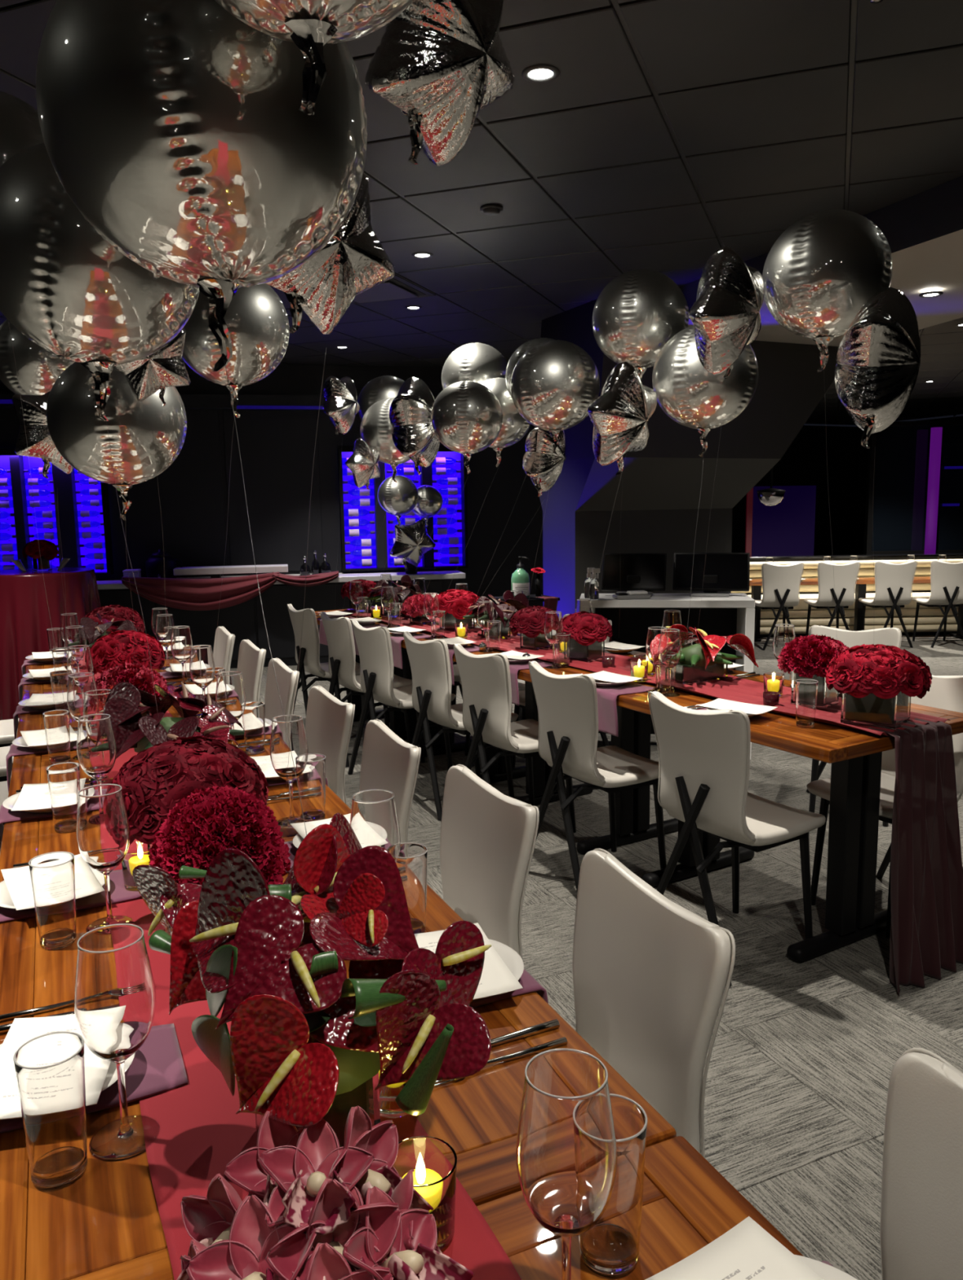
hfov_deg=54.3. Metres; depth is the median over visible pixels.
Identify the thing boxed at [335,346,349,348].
recessed light
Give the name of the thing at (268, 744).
fork
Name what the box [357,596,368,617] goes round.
tumbler
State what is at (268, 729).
napkin
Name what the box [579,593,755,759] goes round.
console
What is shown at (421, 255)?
recessed light
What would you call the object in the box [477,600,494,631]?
bowl
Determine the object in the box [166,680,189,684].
fork
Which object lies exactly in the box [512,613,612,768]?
dining chair
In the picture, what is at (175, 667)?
menu card
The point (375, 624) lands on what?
napkin
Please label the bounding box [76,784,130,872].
bowl
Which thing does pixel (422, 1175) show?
candle
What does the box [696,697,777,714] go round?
menu card
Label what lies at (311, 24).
foil balloon
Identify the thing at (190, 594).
swag
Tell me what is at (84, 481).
wine bottle
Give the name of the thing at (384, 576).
wine glass
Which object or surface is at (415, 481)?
wine bottle
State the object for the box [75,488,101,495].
wine bottle
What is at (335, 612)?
menu card
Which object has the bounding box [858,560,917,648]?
dining chair
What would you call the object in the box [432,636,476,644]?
menu card
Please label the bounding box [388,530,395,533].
wine bottle
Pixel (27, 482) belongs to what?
wine bottle
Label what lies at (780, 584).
dining chair
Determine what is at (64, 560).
folded napkin
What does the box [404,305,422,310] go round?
recessed light
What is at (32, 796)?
menu card
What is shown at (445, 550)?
wine bottle
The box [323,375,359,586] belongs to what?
star balloon
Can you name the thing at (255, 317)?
foil balloon
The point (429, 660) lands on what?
dining chair
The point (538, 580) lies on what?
flower arrangement
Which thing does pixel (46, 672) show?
menu card
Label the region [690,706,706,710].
knife
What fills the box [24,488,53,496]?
wine bottle
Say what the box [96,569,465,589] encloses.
countertop
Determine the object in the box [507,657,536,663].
plate
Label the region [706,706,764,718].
plate
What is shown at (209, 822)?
flower arrangement
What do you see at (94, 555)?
wine bottle
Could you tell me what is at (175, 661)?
tumbler
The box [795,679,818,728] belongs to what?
tumbler
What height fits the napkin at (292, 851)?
0.159 m
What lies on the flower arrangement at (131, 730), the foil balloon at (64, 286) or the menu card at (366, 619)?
the foil balloon at (64, 286)
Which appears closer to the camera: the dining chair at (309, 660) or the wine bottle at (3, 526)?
the dining chair at (309, 660)
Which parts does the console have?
panel, panel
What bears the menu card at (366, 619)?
on the plate at (360, 623)
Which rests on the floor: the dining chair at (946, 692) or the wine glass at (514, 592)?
the dining chair at (946, 692)
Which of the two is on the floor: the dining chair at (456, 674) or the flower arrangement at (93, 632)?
the dining chair at (456, 674)
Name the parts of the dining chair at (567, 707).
leg, leg, backrest, seat frame, leg, seat, leg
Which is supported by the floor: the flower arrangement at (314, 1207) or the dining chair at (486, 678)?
the dining chair at (486, 678)
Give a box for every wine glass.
[60,613,79,641]
[64,626,87,655]
[66,644,93,675]
[66,672,97,759]
[74,924,159,1161]
[76,714,116,785]
[76,784,133,933]
[83,689,113,786]
[151,608,169,658]
[155,613,174,670]
[170,626,192,687]
[189,644,215,718]
[215,671,248,755]
[270,715,308,827]
[349,581,363,618]
[350,789,400,859]
[380,573,392,586]
[380,586,395,627]
[413,577,426,595]
[423,592,439,639]
[455,583,468,591]
[477,600,494,652]
[511,590,523,635]
[515,1048,617,1279]
[544,611,564,668]
[575,599,592,613]
[645,626,666,693]
[658,628,681,697]
[662,609,681,628]
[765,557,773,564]
[772,624,795,687]
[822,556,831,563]
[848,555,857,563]
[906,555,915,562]
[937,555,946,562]
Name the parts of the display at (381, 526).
post, rail, rail, post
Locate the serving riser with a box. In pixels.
[173,564,288,577]
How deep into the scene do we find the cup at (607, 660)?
4.03 m
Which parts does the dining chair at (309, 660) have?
leg, leg, backrest, seat frame, seat, leg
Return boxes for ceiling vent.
[351,275,435,304]
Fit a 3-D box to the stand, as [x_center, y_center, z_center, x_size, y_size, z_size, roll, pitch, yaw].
[0.296,0.136,6.372,0.380,0.855,0.300,-5,9,-24]
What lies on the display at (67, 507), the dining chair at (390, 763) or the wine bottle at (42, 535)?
the wine bottle at (42, 535)
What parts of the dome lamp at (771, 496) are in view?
rod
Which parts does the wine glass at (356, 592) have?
stem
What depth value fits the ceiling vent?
5.91 m
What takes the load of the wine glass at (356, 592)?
on the dining table at (397, 724)
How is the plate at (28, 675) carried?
on the napkin at (24, 681)
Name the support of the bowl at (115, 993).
on the wine glass at (115, 993)
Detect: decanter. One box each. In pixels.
[300,555,310,575]
[311,550,319,574]
[320,553,331,573]
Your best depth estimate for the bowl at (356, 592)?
5.90 m
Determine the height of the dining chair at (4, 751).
0.867 m
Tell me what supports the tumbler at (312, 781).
on the dining table at (23, 841)
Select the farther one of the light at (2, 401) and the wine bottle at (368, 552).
the wine bottle at (368, 552)
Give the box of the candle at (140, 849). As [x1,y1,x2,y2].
[137,842,142,853]
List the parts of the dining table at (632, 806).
leg, leg, leg, leg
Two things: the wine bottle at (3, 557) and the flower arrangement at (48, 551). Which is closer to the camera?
the flower arrangement at (48, 551)
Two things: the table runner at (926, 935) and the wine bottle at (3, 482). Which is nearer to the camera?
the table runner at (926, 935)
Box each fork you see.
[0,982,155,1022]
[13,854,75,867]
[21,775,108,789]
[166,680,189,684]
[237,742,270,748]
[266,795,298,801]
[434,1036,567,1086]
[684,705,700,708]
[737,674,759,678]
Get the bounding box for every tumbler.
[13,1031,88,1190]
[28,852,76,949]
[43,710,71,764]
[46,627,62,653]
[46,762,80,832]
[49,670,69,711]
[52,647,67,671]
[168,645,173,657]
[173,656,181,663]
[184,657,193,683]
[207,666,225,700]
[242,701,265,754]
[297,754,325,822]
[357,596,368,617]
[389,602,400,627]
[395,843,427,933]
[433,610,445,639]
[487,620,501,651]
[555,633,570,667]
[579,1094,647,1277]
[658,663,676,692]
[682,631,693,647]
[790,671,791,687]
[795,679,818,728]
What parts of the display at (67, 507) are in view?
rail, rail, post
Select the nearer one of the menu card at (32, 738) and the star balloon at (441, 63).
the star balloon at (441, 63)
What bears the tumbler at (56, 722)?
on the dining table at (23, 841)
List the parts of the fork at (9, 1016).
handle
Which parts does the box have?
lid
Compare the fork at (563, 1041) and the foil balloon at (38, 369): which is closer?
the fork at (563, 1041)
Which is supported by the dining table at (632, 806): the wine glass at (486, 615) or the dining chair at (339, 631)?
the wine glass at (486, 615)
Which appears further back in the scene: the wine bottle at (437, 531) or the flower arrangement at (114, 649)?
the wine bottle at (437, 531)
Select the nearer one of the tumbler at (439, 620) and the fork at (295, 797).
the fork at (295, 797)
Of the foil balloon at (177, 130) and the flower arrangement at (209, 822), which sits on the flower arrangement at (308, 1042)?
the foil balloon at (177, 130)
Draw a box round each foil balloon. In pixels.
[0,90,65,710]
[0,142,199,717]
[0,319,75,613]
[35,0,367,835]
[46,361,186,655]
[182,283,289,656]
[214,0,413,115]
[350,375,404,607]
[360,397,410,587]
[377,475,418,524]
[406,342,507,590]
[412,484,443,527]
[423,380,502,596]
[448,377,530,586]
[475,337,554,599]
[510,339,599,602]
[590,269,688,612]
[652,325,758,642]
[762,208,893,654]
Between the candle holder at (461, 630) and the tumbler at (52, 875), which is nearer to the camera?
the tumbler at (52, 875)
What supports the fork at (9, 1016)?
on the dining table at (104, 1224)
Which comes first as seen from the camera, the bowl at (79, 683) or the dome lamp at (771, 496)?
the bowl at (79, 683)
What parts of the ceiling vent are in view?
core panel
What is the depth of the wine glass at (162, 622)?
4.21 m
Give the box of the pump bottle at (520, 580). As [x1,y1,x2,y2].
[511,556,529,598]
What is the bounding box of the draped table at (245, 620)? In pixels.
[96,569,465,668]
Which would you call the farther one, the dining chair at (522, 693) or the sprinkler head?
the dining chair at (522, 693)
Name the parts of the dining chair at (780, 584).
leg, seat frame, seat, leg, backrest, leg, leg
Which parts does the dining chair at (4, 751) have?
seat frame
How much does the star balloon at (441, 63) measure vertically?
0.350 m
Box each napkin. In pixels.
[0,804,53,851]
[0,869,142,923]
[0,1023,188,1133]
[6,740,76,793]
[11,559,26,571]
[13,705,54,739]
[18,677,51,702]
[22,659,53,687]
[57,557,70,570]
[159,671,186,679]
[234,724,271,738]
[266,777,328,786]
[284,840,297,872]
[319,616,355,645]
[348,968,548,1008]
[351,623,387,655]
[391,633,434,669]
[448,644,488,684]
[509,659,552,706]
[536,595,558,611]
[596,682,655,737]
[821,1260,832,1266]
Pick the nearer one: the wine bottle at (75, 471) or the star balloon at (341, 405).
the star balloon at (341, 405)
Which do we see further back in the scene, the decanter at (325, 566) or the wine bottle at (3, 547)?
the decanter at (325, 566)
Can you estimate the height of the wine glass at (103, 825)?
0.246 m
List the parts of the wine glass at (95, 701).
stem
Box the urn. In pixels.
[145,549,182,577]
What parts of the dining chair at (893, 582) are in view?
leg, seat, seat frame, leg, leg, backrest, leg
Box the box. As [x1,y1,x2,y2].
[122,568,141,577]
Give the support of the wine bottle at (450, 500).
on the display at (381, 526)
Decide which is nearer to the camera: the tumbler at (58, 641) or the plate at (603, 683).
the plate at (603, 683)
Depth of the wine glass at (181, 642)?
3.77 m
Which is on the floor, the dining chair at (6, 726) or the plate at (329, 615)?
the dining chair at (6, 726)
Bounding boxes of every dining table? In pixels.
[0,734,351,882]
[0,872,676,1279]
[13,679,200,759]
[22,654,186,693]
[315,608,417,740]
[390,624,525,782]
[455,649,733,854]
[476,1135,804,1279]
[616,670,962,962]
[749,576,962,641]
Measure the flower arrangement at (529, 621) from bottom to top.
0.209 m
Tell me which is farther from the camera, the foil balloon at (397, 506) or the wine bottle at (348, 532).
the wine bottle at (348, 532)
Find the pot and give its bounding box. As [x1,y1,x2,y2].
[404,560,417,573]
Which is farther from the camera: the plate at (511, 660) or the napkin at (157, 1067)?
the plate at (511, 660)
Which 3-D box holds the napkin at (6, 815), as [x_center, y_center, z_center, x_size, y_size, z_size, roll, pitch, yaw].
[-1.036,0.482,2.309,0.276,0.159,0.184,-5,9,-24]
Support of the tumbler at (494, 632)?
on the dining table at (632, 806)
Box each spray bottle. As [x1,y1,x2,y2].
[584,567,595,598]
[589,568,599,599]
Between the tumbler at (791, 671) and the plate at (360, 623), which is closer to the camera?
the tumbler at (791, 671)
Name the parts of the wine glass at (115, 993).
stem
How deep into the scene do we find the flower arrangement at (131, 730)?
2.42 m
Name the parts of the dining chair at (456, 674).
leg, seat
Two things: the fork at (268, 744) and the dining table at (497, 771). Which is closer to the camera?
the fork at (268, 744)
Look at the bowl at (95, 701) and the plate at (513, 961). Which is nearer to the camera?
the plate at (513, 961)
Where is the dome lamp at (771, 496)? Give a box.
[756,467,785,506]
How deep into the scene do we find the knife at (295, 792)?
2.36 m
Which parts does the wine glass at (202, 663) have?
stem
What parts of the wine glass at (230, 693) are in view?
stem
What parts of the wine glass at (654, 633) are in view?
stem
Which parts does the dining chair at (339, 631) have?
leg, leg, backrest, seat frame, seat, leg, leg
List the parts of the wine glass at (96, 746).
stem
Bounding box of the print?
[515,585,528,592]
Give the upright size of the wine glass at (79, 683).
0.246 m
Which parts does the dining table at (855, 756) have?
leg, leg, leg, leg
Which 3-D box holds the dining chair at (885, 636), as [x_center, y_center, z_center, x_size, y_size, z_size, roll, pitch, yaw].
[1.764,0.390,4.463,0.434,0.867,0.508,2,9,21]
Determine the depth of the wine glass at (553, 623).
4.10 m
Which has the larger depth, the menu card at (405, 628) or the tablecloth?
the tablecloth
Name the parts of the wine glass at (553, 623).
stem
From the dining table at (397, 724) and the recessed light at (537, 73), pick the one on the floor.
the dining table at (397, 724)
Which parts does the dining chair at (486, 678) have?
leg, leg, backrest, seat frame, seat, leg, leg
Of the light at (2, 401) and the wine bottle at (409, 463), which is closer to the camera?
the light at (2, 401)
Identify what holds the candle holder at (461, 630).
on the table runner at (926, 935)
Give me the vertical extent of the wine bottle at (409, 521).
0.075 m
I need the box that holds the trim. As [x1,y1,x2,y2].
[0,392,437,409]
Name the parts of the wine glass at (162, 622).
stem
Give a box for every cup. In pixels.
[601,655,614,667]
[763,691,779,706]
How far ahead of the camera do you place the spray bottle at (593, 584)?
5.42 m
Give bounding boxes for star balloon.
[12,391,74,644]
[113,328,191,682]
[266,172,395,786]
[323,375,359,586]
[344,438,381,599]
[364,0,515,165]
[371,376,440,604]
[390,518,435,568]
[482,427,566,595]
[586,361,657,633]
[688,246,764,639]
[834,286,920,575]
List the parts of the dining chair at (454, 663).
leg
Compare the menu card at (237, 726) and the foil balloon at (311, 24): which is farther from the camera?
the menu card at (237, 726)
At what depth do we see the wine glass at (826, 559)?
9.76 m
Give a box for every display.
[0,448,114,575]
[337,445,468,571]
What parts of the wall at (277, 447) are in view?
wall panel, wall panel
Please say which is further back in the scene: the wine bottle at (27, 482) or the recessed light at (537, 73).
the wine bottle at (27, 482)
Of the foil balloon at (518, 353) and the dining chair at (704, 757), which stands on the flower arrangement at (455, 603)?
the foil balloon at (518, 353)
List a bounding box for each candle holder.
[121,840,152,891]
[370,605,382,618]
[378,1069,408,1117]
[393,1136,457,1250]
[454,622,467,638]
[630,659,648,681]
[639,653,656,675]
[763,672,784,697]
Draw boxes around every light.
[0,399,323,409]
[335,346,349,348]
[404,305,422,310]
[411,251,433,258]
[521,64,559,82]
[919,291,943,297]
[955,323,962,326]
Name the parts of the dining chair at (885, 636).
leg, leg, backrest, leg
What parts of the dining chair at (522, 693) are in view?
leg, seat, backrest, leg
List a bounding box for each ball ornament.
[478,641,486,650]
[522,652,530,659]
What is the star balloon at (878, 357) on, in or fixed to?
on the flower arrangement at (877, 683)
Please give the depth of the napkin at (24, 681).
3.95 m
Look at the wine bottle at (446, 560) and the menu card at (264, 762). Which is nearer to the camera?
the menu card at (264, 762)
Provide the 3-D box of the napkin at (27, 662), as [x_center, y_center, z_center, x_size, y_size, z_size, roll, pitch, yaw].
[-2.062,0.175,4.532,0.276,0.159,0.184,-5,9,-24]
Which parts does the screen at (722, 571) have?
arm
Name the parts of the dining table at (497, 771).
leg, leg, leg, leg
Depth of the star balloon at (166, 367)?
2.50 m
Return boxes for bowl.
[66,672,97,721]
[74,924,155,1062]
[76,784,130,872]
[83,689,111,715]
[151,608,168,635]
[155,613,174,646]
[170,626,192,662]
[189,644,215,687]
[215,671,246,719]
[270,715,308,780]
[349,581,363,604]
[380,586,395,610]
[423,592,439,619]
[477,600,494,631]
[511,590,523,612]
[544,611,564,644]
[645,626,666,665]
[658,628,681,668]
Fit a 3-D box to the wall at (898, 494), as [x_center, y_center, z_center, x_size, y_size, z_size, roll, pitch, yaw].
[6.580,-2.072,12.799,2.620,1.800,0.100,-1,8,0]
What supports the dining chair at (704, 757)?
on the floor
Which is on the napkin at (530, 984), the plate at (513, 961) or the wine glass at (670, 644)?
the plate at (513, 961)
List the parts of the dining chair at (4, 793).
seat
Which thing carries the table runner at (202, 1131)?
on the dining table at (687, 1204)
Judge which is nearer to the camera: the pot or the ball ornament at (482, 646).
the ball ornament at (482, 646)
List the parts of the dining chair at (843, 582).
leg, seat, seat frame, leg, leg, backrest, leg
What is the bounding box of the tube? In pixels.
[924,426,942,553]
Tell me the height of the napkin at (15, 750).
0.159 m
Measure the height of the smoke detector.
0.029 m
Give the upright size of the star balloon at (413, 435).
1.348 m
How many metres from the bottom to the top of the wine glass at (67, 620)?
0.246 m
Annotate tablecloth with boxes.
[0,567,101,719]
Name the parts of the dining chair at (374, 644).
leg, leg, backrest, seat frame, leg, seat, leg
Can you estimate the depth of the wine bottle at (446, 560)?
9.39 m
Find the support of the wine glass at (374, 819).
on the dining table at (104, 1224)
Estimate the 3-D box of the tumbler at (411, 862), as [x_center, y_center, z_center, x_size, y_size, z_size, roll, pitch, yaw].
[-0.124,0.425,1.585,0.070,0.147,0.070,6,11,39]
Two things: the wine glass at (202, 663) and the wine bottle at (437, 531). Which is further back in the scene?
the wine bottle at (437, 531)
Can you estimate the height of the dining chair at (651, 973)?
0.867 m
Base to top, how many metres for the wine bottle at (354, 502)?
0.072 m
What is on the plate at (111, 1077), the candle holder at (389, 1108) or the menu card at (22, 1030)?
the menu card at (22, 1030)
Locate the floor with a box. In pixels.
[0,635,962,1279]
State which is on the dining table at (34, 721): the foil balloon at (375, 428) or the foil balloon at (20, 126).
the foil balloon at (20, 126)
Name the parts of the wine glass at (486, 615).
stem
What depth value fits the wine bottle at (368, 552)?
9.20 m
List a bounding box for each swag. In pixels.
[121,571,279,610]
[272,570,338,586]
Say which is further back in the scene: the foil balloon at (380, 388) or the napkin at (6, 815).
the foil balloon at (380, 388)
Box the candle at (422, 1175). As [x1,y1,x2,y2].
[402,1152,442,1185]
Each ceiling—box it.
[0,0,962,425]
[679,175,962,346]
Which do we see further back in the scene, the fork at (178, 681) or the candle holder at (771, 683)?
the fork at (178, 681)
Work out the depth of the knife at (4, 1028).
1.31 m
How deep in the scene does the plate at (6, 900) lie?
1.74 m
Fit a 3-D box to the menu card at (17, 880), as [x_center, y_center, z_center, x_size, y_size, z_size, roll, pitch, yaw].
[-0.805,0.452,1.756,0.145,0.008,0.222,-6,10,-33]
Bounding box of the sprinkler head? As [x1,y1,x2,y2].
[870,0,883,4]
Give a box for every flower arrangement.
[22,539,59,571]
[79,613,137,648]
[84,604,145,632]
[89,630,164,675]
[95,662,169,716]
[98,681,244,759]
[111,736,269,845]
[132,812,491,1146]
[148,785,291,885]
[177,1105,473,1279]
[340,578,380,611]
[366,574,422,617]
[400,593,433,624]
[437,589,479,631]
[462,590,529,638]
[509,605,554,650]
[531,567,546,595]
[562,610,613,662]
[653,624,758,684]
[777,634,849,708]
[825,644,932,729]
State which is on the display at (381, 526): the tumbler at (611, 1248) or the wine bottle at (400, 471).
the wine bottle at (400, 471)
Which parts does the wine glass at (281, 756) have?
stem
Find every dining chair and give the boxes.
[0,719,14,746]
[0,746,13,782]
[0,781,8,824]
[213,626,235,671]
[237,639,266,702]
[264,657,299,724]
[287,604,370,727]
[305,685,355,804]
[320,611,412,767]
[347,620,456,774]
[360,719,421,843]
[388,594,462,722]
[403,631,518,820]
[440,764,539,959]
[451,664,461,742]
[453,643,576,832]
[459,679,524,755]
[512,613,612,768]
[528,661,666,891]
[572,848,735,1158]
[648,691,826,986]
[754,562,804,650]
[804,561,860,636]
[806,625,902,826]
[806,675,962,938]
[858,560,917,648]
[880,1047,962,1279]
[912,560,962,648]
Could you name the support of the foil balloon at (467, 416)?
attached to the flower arrangement at (413, 606)
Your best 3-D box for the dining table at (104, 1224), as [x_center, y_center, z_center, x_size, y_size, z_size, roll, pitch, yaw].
[-0.339,0.902,1.478,0.758,0.760,1.094,-5,9,-24]
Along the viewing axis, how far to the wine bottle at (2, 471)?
8.47 m
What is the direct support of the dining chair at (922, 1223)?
on the floor
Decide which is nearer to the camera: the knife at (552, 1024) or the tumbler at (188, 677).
the knife at (552, 1024)
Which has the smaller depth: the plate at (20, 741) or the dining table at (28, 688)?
the plate at (20, 741)
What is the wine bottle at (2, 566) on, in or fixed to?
on the display at (67, 507)
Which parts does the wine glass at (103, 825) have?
stem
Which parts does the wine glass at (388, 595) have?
stem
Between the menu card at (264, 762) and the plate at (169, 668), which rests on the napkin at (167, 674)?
the plate at (169, 668)
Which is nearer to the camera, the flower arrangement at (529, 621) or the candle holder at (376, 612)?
the flower arrangement at (529, 621)
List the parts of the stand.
post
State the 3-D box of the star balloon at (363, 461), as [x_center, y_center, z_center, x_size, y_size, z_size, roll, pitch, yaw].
[-0.738,-0.658,5.728,0.209,1.062,1.091,-2,8,-10]
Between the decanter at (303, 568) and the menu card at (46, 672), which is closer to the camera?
the menu card at (46, 672)
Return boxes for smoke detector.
[480,204,502,215]
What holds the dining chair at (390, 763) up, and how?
on the floor
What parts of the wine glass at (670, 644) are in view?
stem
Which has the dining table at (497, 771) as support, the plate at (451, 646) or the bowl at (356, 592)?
the plate at (451, 646)
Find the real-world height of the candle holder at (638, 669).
0.079 m
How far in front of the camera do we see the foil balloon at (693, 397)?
3.54 m
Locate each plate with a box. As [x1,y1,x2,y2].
[0,865,104,909]
[0,1044,134,1118]
[2,786,87,813]
[12,730,77,749]
[18,698,54,709]
[22,672,50,680]
[25,654,53,662]
[165,666,186,675]
[265,718,271,727]
[266,776,283,780]
[293,833,303,848]
[319,613,350,617]
[350,619,380,625]
[388,629,420,635]
[447,640,473,648]
[472,938,524,999]
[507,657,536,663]
[594,675,633,686]
[604,644,639,653]
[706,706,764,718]
[795,1254,857,1279]
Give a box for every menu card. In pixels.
[0,853,104,910]
[0,1013,111,1119]
[11,777,85,810]
[20,724,77,746]
[24,693,53,706]
[28,667,54,677]
[31,651,53,658]
[169,663,185,671]
[184,684,207,694]
[234,715,270,730]
[250,755,279,777]
[290,813,351,838]
[318,610,352,615]
[349,617,382,622]
[387,626,426,631]
[414,922,523,999]
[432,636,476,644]
[497,650,544,659]
[588,671,643,682]
[604,641,644,649]
[645,1216,824,1279]
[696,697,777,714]
[728,663,742,667]
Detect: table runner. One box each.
[94,671,521,1279]
[337,609,962,996]
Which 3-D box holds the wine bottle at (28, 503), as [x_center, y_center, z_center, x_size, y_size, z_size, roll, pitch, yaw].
[-4.028,-1.249,8.583,0.257,0.062,0.061,-3,8,-11]
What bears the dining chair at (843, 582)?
on the floor
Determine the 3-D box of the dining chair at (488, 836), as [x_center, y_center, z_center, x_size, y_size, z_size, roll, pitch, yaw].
[-0.138,0.766,2.060,0.508,0.867,0.434,-5,9,-26]
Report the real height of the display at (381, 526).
1.200 m
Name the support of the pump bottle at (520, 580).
on the stand
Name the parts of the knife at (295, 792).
blade, handle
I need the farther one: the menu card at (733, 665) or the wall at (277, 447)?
the wall at (277, 447)
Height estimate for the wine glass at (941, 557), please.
0.246 m
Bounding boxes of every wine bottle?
[0,467,10,475]
[0,478,11,486]
[0,488,12,497]
[0,499,13,507]
[0,511,14,519]
[0,521,15,529]
[0,533,16,540]
[0,543,17,551]
[0,554,17,562]
[0,564,18,570]
[23,467,52,474]
[23,478,53,485]
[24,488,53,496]
[25,500,54,506]
[26,511,55,517]
[27,521,56,528]
[28,532,57,539]
[73,468,81,473]
[74,478,100,484]
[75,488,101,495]
[75,499,102,506]
[76,510,102,516]
[77,520,103,527]
[78,531,104,537]
[79,542,105,548]
[80,552,106,559]
[80,563,106,569]
[342,457,348,465]
[342,467,352,475]
[342,478,373,485]
[343,488,373,496]
[343,498,374,506]
[343,508,374,516]
[344,519,374,526]
[344,528,375,536]
[345,538,375,546]
[345,548,376,556]
[346,559,376,566]
[386,467,418,475]
[388,517,419,524]
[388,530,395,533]
[388,537,395,546]
[389,558,420,565]
[398,459,414,465]
[402,511,416,515]
[410,479,418,483]
[431,457,461,464]
[431,467,461,475]
[432,477,462,484]
[433,517,462,524]
[433,527,462,534]
[433,537,462,544]
[434,546,462,554]
[434,556,462,564]
[436,507,462,515]
[438,487,462,494]
[442,497,462,504]
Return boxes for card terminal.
[612,590,650,599]
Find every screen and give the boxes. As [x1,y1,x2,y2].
[601,553,666,595]
[672,552,750,596]
[745,485,816,555]
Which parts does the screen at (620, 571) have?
arm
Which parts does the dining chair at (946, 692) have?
leg, seat frame, leg, seat, leg, backrest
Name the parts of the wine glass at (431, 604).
stem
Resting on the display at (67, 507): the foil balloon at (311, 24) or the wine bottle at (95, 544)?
the wine bottle at (95, 544)
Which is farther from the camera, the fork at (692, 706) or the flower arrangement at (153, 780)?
the fork at (692, 706)
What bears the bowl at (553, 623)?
on the wine glass at (553, 623)
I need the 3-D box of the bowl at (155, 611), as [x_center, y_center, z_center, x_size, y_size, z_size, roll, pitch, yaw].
[-1.544,-0.081,4.515,0.086,0.142,0.086,-5,9,-24]
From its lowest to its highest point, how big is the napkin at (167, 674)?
0.159 m
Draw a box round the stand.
[493,594,559,720]
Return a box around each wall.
[0,363,543,620]
[534,298,838,617]
[731,425,857,555]
[746,553,962,595]
[852,416,962,555]
[863,420,962,554]
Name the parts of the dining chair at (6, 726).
seat frame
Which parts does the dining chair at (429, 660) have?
leg, leg, backrest, seat frame, leg, seat, leg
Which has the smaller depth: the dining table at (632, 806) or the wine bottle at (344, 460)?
the dining table at (632, 806)
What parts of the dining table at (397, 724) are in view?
leg, leg, leg, leg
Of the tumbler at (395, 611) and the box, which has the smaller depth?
the tumbler at (395, 611)
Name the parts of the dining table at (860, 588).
leg, leg, leg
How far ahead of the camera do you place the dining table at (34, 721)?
3.24 m
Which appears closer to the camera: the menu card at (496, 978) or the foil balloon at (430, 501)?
the menu card at (496, 978)
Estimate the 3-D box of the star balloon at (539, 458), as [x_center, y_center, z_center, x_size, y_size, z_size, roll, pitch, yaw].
[0.211,-0.605,4.908,0.290,1.045,0.792,-5,9,-24]
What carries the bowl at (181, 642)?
on the wine glass at (181, 642)
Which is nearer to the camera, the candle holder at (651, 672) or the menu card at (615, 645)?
the candle holder at (651, 672)
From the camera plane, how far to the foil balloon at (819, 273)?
2.92 m
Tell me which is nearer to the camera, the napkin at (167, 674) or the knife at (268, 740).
the knife at (268, 740)
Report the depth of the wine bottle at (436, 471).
9.25 m
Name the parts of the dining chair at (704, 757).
leg, backrest, leg, leg, seat frame, seat, leg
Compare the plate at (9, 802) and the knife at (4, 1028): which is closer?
the knife at (4, 1028)
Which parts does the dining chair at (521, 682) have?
leg, seat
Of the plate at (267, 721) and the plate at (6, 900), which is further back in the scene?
the plate at (267, 721)
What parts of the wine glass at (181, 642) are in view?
stem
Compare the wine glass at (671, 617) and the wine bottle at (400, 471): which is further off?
the wine bottle at (400, 471)
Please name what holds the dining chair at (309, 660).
on the floor
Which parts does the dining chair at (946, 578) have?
leg, seat, seat frame, leg, leg, backrest, leg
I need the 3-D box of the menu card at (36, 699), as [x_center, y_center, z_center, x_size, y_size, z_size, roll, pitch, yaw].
[-1.590,0.217,3.456,0.145,0.008,0.222,-3,9,-17]
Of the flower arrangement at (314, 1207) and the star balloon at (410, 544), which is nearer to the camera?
the flower arrangement at (314, 1207)
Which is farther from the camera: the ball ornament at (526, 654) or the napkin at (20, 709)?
the ball ornament at (526, 654)
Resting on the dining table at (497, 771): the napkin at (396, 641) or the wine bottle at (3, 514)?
the napkin at (396, 641)
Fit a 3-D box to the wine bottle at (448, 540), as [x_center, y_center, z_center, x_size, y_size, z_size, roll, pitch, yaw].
[-0.339,-0.992,9.383,0.297,0.072,0.071,-2,8,-11]
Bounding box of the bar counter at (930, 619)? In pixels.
[731,559,962,637]
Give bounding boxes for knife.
[0,1011,75,1034]
[16,783,91,793]
[235,738,270,746]
[267,790,298,798]
[491,1018,559,1047]
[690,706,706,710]
[734,671,755,676]
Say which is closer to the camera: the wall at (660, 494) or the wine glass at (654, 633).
the wine glass at (654, 633)
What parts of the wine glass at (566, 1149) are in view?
stem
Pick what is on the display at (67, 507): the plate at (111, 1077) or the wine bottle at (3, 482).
the wine bottle at (3, 482)
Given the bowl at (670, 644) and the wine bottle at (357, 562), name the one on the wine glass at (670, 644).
the bowl at (670, 644)

